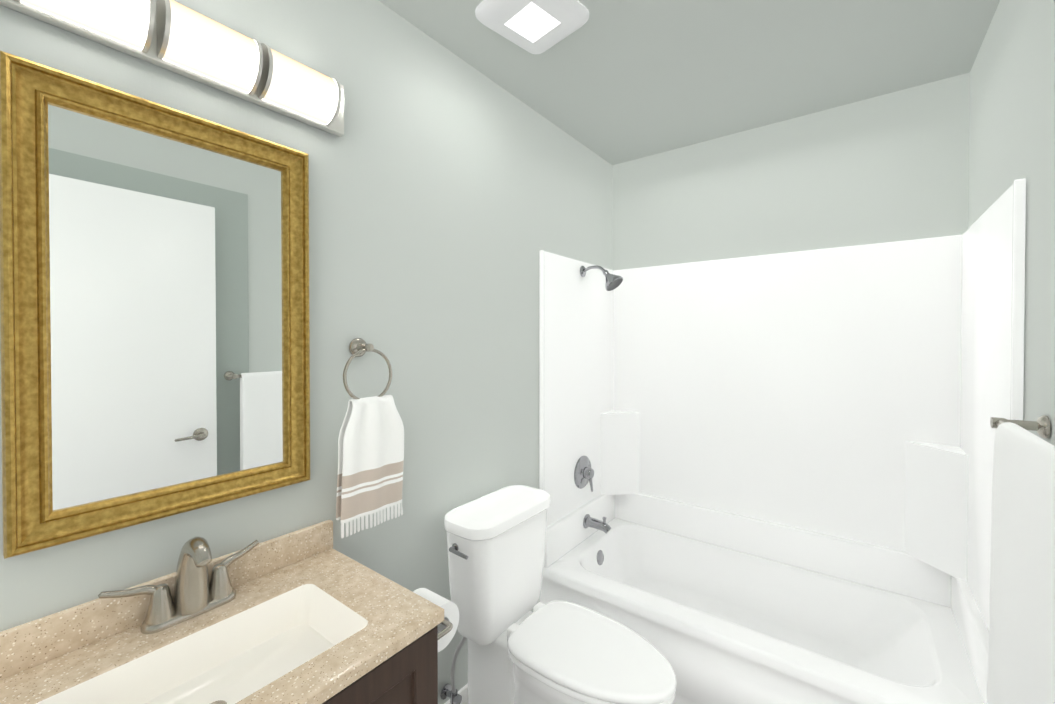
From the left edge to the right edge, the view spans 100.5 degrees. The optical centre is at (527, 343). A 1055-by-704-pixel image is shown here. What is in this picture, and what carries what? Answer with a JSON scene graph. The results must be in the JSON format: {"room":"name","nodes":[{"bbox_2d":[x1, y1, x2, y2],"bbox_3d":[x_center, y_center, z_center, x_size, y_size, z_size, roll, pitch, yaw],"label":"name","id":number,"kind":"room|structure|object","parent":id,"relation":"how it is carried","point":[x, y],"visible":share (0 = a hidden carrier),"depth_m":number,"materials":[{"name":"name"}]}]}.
{"room":"bathroom","nodes":[
{"label":"bathroom","id":0,"kind":"room"},
{"bbox_2d":[0,0,612,703],"bbox_3d":[-0.486,0.169,1.400,0.100,2.440,3.370,0,1,37],"label":"wall","id":1,"kind":"structure","parent":0,"point":[452,194],"depth_m":1.41,"materials":[{"name":"grey paint"}]},
{"bbox_2d":[0,51,309,558],"bbox_3d":[-0.737,-0.066,0.951,0.035,0.858,0.520,0,1,37],"label":"mirror","id":2,"kind":"object","parent":1,"relation":"attached to","point":[154,316],"visible":0.98,"depth_m":0.89,"materials":[{"name":"gold metal"}]},
{"bbox_2d":[0,0,343,136],"bbox_3d":[-0.690,-0.651,0.962,0.087,0.138,0.640,0,1,37],"label":"sconce","id":3,"kind":"object","parent":1,"relation":"attached to","point":[176,37],"visible":1,"depth_m":0.93,"materials":[{"name":"white glass"}]},
{"bbox_2d":[336,338,403,537],"bbox_3d":[-0.464,0.255,1.277,0.080,0.541,0.210,0,1,37],"label":"towel ring","id":4,"kind":"object","parent":1,"relation":"attached to","point":[370,457],"visible":1,"depth_m":1.25,"materials":[{"name":"white fabric"}]},
{"bbox_2d":[444,683,467,703],"bbox_3d":[-0.242,1.339,1.640,0.013,0.095,0.987,0,1,37],"label":"baseboard","id":5,"kind":"structure","parent":1,"relation":"attached to","point":[463,692],"depth_m":1.64,"materials":[{"name":"white"}]},
{"bbox_2d":[379,0,999,164],"bbox_3d":[0.160,-1.096,0.898,1.720,0.100,3.370,0,1,37],"label":"ceiling","id":6,"kind":"structure","parent":0,"point":[613,82],"depth_m":1.63,"materials":[{"name":"grey paint"}]},
{"bbox_2d":[475,0,588,53],"bbox_3d":[0.016,-1.034,1.396,0.294,0.032,0.264,-1,1,-43],"label":"recessed light","id":7,"kind":"object","parent":6,"relation":"in","point":[535,26],"visible":1,"depth_m":1.38,"materials":[{"name":"white plastic"}]},
{"bbox_2d":[612,72,969,269],"bbox_3d":[1.145,0.160,2.217,1.520,2.440,0.100,0,1,37],"label":"wall","id":8,"kind":"structure","parent":0,"point":[892,167],"depth_m":2.03,"materials":[{"name":"grey paint"}]},
{"bbox_2d":[968,0,1054,445],"bbox_3d":[0.807,0.179,0.424,0.100,2.440,3.370,0,1,37],"label":"wall","id":9,"kind":"structure","parent":0,"point":[1012,111],"depth_m":1.11,"materials":[{"name":"grey paint"}]},
{"bbox_2d":[987,415,1054,703],"bbox_3d":[0.943,0.575,0.793,0.119,0.825,0.647,0,1,37],"label":"towel rail","id":10,"kind":"object","parent":9,"relation":"attached to","point":[1021,662],"visible":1,"depth_m":0.81,"materials":[{"name":"white fabric"}]},
{"bbox_3d":[0.160,1.444,0.925,1.720,0.100,3.370,0,1,37],"label":"floor","id":11,"kind":"structure","parent":0,"visible":0},
{"bbox_2d":[0,520,458,703],"bbox_3d":[-0.530,0.898,0.849,0.496,0.992,0.845,0,1,37],"label":"bathroom vanity","id":12,"kind":"object","parent":11,"relation":"on","point":[309,615],"visible":1,"depth_m":0.88,"materials":[{"name":"beige stone"}]},
{"bbox_2d":[98,536,258,633],"bbox_3d":[-0.688,0.489,0.910,0.117,0.174,0.279,0,1,37],"label":"faucet","id":13,"kind":"object","parent":12,"relation":"on","point":[205,595],"depth_m":0.90,"materials":[{"name":"silver metal"}]},
{"bbox_2d":[440,485,675,703],"bbox_3d":[0.111,0.987,1.462,0.756,0.801,0.459,0,1,37],"label":"toilet","id":14,"kind":"object","parent":11,"relation":"on","point":[551,652],"visible":1,"depth_m":1.46,"materials":[{"name":"white ceramic"}]},
{"bbox_2d":[539,178,1025,703],"bbox_3d":[0.885,0.478,1.876,1.514,1.811,0.757,0,1,37],"label":"bathtub","id":15,"kind":"object","parent":11,"relation":"on","point":[765,478],"visible":0.94,"depth_m":1.96,"materials":[{"name":"white plastic"}]}
]}

